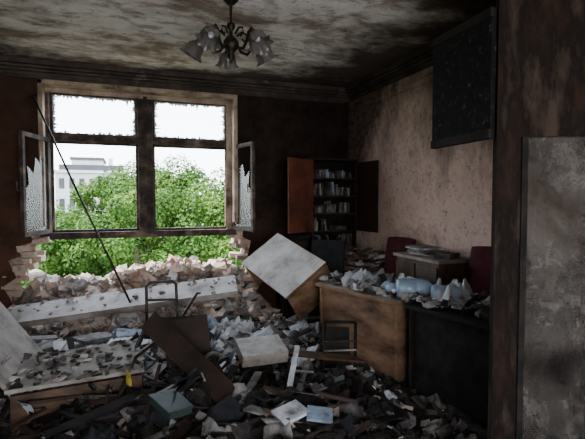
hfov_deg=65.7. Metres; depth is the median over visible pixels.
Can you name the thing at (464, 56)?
board
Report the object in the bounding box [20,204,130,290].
tree
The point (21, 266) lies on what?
broken brick wall edge
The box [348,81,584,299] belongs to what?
wall
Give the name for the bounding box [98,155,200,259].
tree
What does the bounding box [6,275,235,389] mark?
crumbs
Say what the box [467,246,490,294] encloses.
chair
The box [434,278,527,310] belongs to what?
crumpled plastic bag
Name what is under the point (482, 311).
clutter
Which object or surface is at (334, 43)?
ceiling
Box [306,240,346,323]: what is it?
office chair
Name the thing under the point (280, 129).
wall
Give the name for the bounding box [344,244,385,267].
clutter
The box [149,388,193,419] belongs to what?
box
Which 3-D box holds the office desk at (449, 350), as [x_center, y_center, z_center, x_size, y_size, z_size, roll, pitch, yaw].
[1.471,1.077,3.366,0.620,0.760,1.150,-2,3,-33]
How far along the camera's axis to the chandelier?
3.52 m
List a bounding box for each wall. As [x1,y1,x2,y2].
[0,76,347,308]
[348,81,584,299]
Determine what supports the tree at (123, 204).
on the lawn
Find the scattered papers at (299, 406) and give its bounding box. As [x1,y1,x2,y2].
[56,325,367,438]
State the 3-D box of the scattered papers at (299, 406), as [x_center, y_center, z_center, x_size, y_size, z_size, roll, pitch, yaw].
[-0.914,1.272,3.498,2.724,0.391,2.541,-1,3,-20]
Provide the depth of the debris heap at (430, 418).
3.27 m
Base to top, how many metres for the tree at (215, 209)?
11.083 m
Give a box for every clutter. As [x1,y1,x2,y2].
[319,269,562,325]
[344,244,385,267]
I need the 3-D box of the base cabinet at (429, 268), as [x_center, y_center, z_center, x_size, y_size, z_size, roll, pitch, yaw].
[1.385,0.882,4.516,0.430,1.050,0.740,-1,3,-20]
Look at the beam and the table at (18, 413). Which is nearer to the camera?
the table at (18, 413)
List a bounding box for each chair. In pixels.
[112,280,211,396]
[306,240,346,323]
[384,237,415,279]
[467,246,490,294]
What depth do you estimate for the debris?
3.12 m
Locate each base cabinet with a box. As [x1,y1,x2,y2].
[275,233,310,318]
[393,252,469,284]
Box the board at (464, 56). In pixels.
[431,7,496,148]
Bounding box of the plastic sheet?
[341,268,414,289]
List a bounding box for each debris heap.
[0,280,487,438]
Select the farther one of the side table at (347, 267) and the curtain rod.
the side table at (347, 267)
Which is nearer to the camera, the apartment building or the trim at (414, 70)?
the trim at (414, 70)
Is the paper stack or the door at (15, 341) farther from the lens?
the paper stack
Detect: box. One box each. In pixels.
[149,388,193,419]
[235,334,288,367]
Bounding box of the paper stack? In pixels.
[405,244,459,259]
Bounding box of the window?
[16,79,254,239]
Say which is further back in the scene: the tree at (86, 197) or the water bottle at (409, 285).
the tree at (86, 197)
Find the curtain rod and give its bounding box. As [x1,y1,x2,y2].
[31,95,130,302]
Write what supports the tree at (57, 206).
on the lawn
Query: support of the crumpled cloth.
on the debris heap at (430, 418)
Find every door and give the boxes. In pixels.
[0,302,42,396]
[487,0,584,438]
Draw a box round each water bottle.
[382,280,395,294]
[395,278,432,297]
[430,285,462,299]
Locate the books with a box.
[313,169,351,245]
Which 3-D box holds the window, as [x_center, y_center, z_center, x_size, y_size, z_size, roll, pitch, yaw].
[-1.839,-0.708,5.589,2.654,1.895,0.752,-1,3,-20]
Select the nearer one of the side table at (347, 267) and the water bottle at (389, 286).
the water bottle at (389, 286)
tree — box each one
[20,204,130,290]
[39,199,96,275]
[61,173,242,274]
[63,167,167,273]
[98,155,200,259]
[150,153,227,259]
[163,167,243,266]
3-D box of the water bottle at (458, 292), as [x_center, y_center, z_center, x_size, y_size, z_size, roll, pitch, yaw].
[1.265,0.595,3.635,0.302,0.135,0.135,0,2,8]
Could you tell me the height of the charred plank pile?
0.434 m
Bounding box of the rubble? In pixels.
[15,254,262,334]
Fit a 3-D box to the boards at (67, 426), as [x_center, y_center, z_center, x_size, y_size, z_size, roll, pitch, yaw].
[-0.431,1.193,3.216,2.288,0.259,0.692,-2,3,-37]
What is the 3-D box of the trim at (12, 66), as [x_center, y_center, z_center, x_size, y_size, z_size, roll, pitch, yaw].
[-1.355,-1.749,5.756,4.680,0.200,0.130,-1,3,-20]
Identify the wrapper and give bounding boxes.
[126,370,131,385]
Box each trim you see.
[0,55,349,103]
[345,43,432,111]
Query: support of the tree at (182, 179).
on the lawn
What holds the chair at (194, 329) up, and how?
on the debris heap at (430, 418)
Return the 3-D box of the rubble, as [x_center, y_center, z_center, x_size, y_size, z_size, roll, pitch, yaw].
[-2.003,0.921,5.979,3.062,0.898,1.867,-1,3,-20]
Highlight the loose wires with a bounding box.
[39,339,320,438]
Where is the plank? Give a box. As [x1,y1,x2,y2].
[141,311,234,403]
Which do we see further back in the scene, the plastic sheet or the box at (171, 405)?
the plastic sheet
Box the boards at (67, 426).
[44,345,364,438]
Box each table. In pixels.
[4,342,143,426]
[344,263,383,271]
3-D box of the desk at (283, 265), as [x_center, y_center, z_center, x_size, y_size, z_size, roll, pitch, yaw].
[-0.043,0.626,5.159,0.690,0.894,1.035,-2,3,-37]
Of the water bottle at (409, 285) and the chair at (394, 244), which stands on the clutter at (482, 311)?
the water bottle at (409, 285)
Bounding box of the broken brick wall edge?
[1,230,254,309]
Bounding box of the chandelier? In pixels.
[180,0,278,69]
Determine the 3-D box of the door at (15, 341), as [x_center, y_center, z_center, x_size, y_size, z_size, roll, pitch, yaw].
[-2.130,0.867,3.291,0.444,0.695,0.761,-1,3,-16]
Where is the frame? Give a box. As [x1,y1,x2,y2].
[322,320,356,374]
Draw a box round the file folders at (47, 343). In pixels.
[30,328,156,352]
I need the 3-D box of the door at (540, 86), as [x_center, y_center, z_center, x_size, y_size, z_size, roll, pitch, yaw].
[1.748,-0.097,2.318,1.340,3.195,0.102,1,3,12]
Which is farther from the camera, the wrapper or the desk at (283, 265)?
the desk at (283, 265)
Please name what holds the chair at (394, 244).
on the floor
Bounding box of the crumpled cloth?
[79,314,358,438]
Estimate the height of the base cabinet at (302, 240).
1.130 m
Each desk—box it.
[241,233,330,320]
[315,281,411,382]
[404,302,584,438]
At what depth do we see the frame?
3.89 m
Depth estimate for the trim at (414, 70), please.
5.39 m
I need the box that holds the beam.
[8,275,237,327]
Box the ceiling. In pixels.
[0,0,495,87]
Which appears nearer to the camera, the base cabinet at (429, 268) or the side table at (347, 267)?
the base cabinet at (429, 268)
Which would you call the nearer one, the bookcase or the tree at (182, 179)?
the bookcase
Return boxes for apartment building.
[54,157,124,225]
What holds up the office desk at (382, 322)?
on the debris heap at (430, 418)
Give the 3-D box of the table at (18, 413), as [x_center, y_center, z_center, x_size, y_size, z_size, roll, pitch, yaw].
[-1.585,1.186,3.378,0.900,0.300,0.633,-1,3,-20]
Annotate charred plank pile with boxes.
[0,315,403,438]
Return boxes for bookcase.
[288,157,378,315]
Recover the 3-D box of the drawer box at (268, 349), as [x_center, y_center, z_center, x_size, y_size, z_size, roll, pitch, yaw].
[-0.259,1.079,3.738,0.380,0.158,0.301,-1,3,-20]
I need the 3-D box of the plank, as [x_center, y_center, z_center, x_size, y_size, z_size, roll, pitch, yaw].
[-0.818,1.041,3.466,0.625,0.498,0.981,-1,3,-20]
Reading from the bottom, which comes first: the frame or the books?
the frame
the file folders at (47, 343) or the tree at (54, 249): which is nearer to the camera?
the file folders at (47, 343)
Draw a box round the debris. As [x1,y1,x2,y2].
[0,312,411,438]

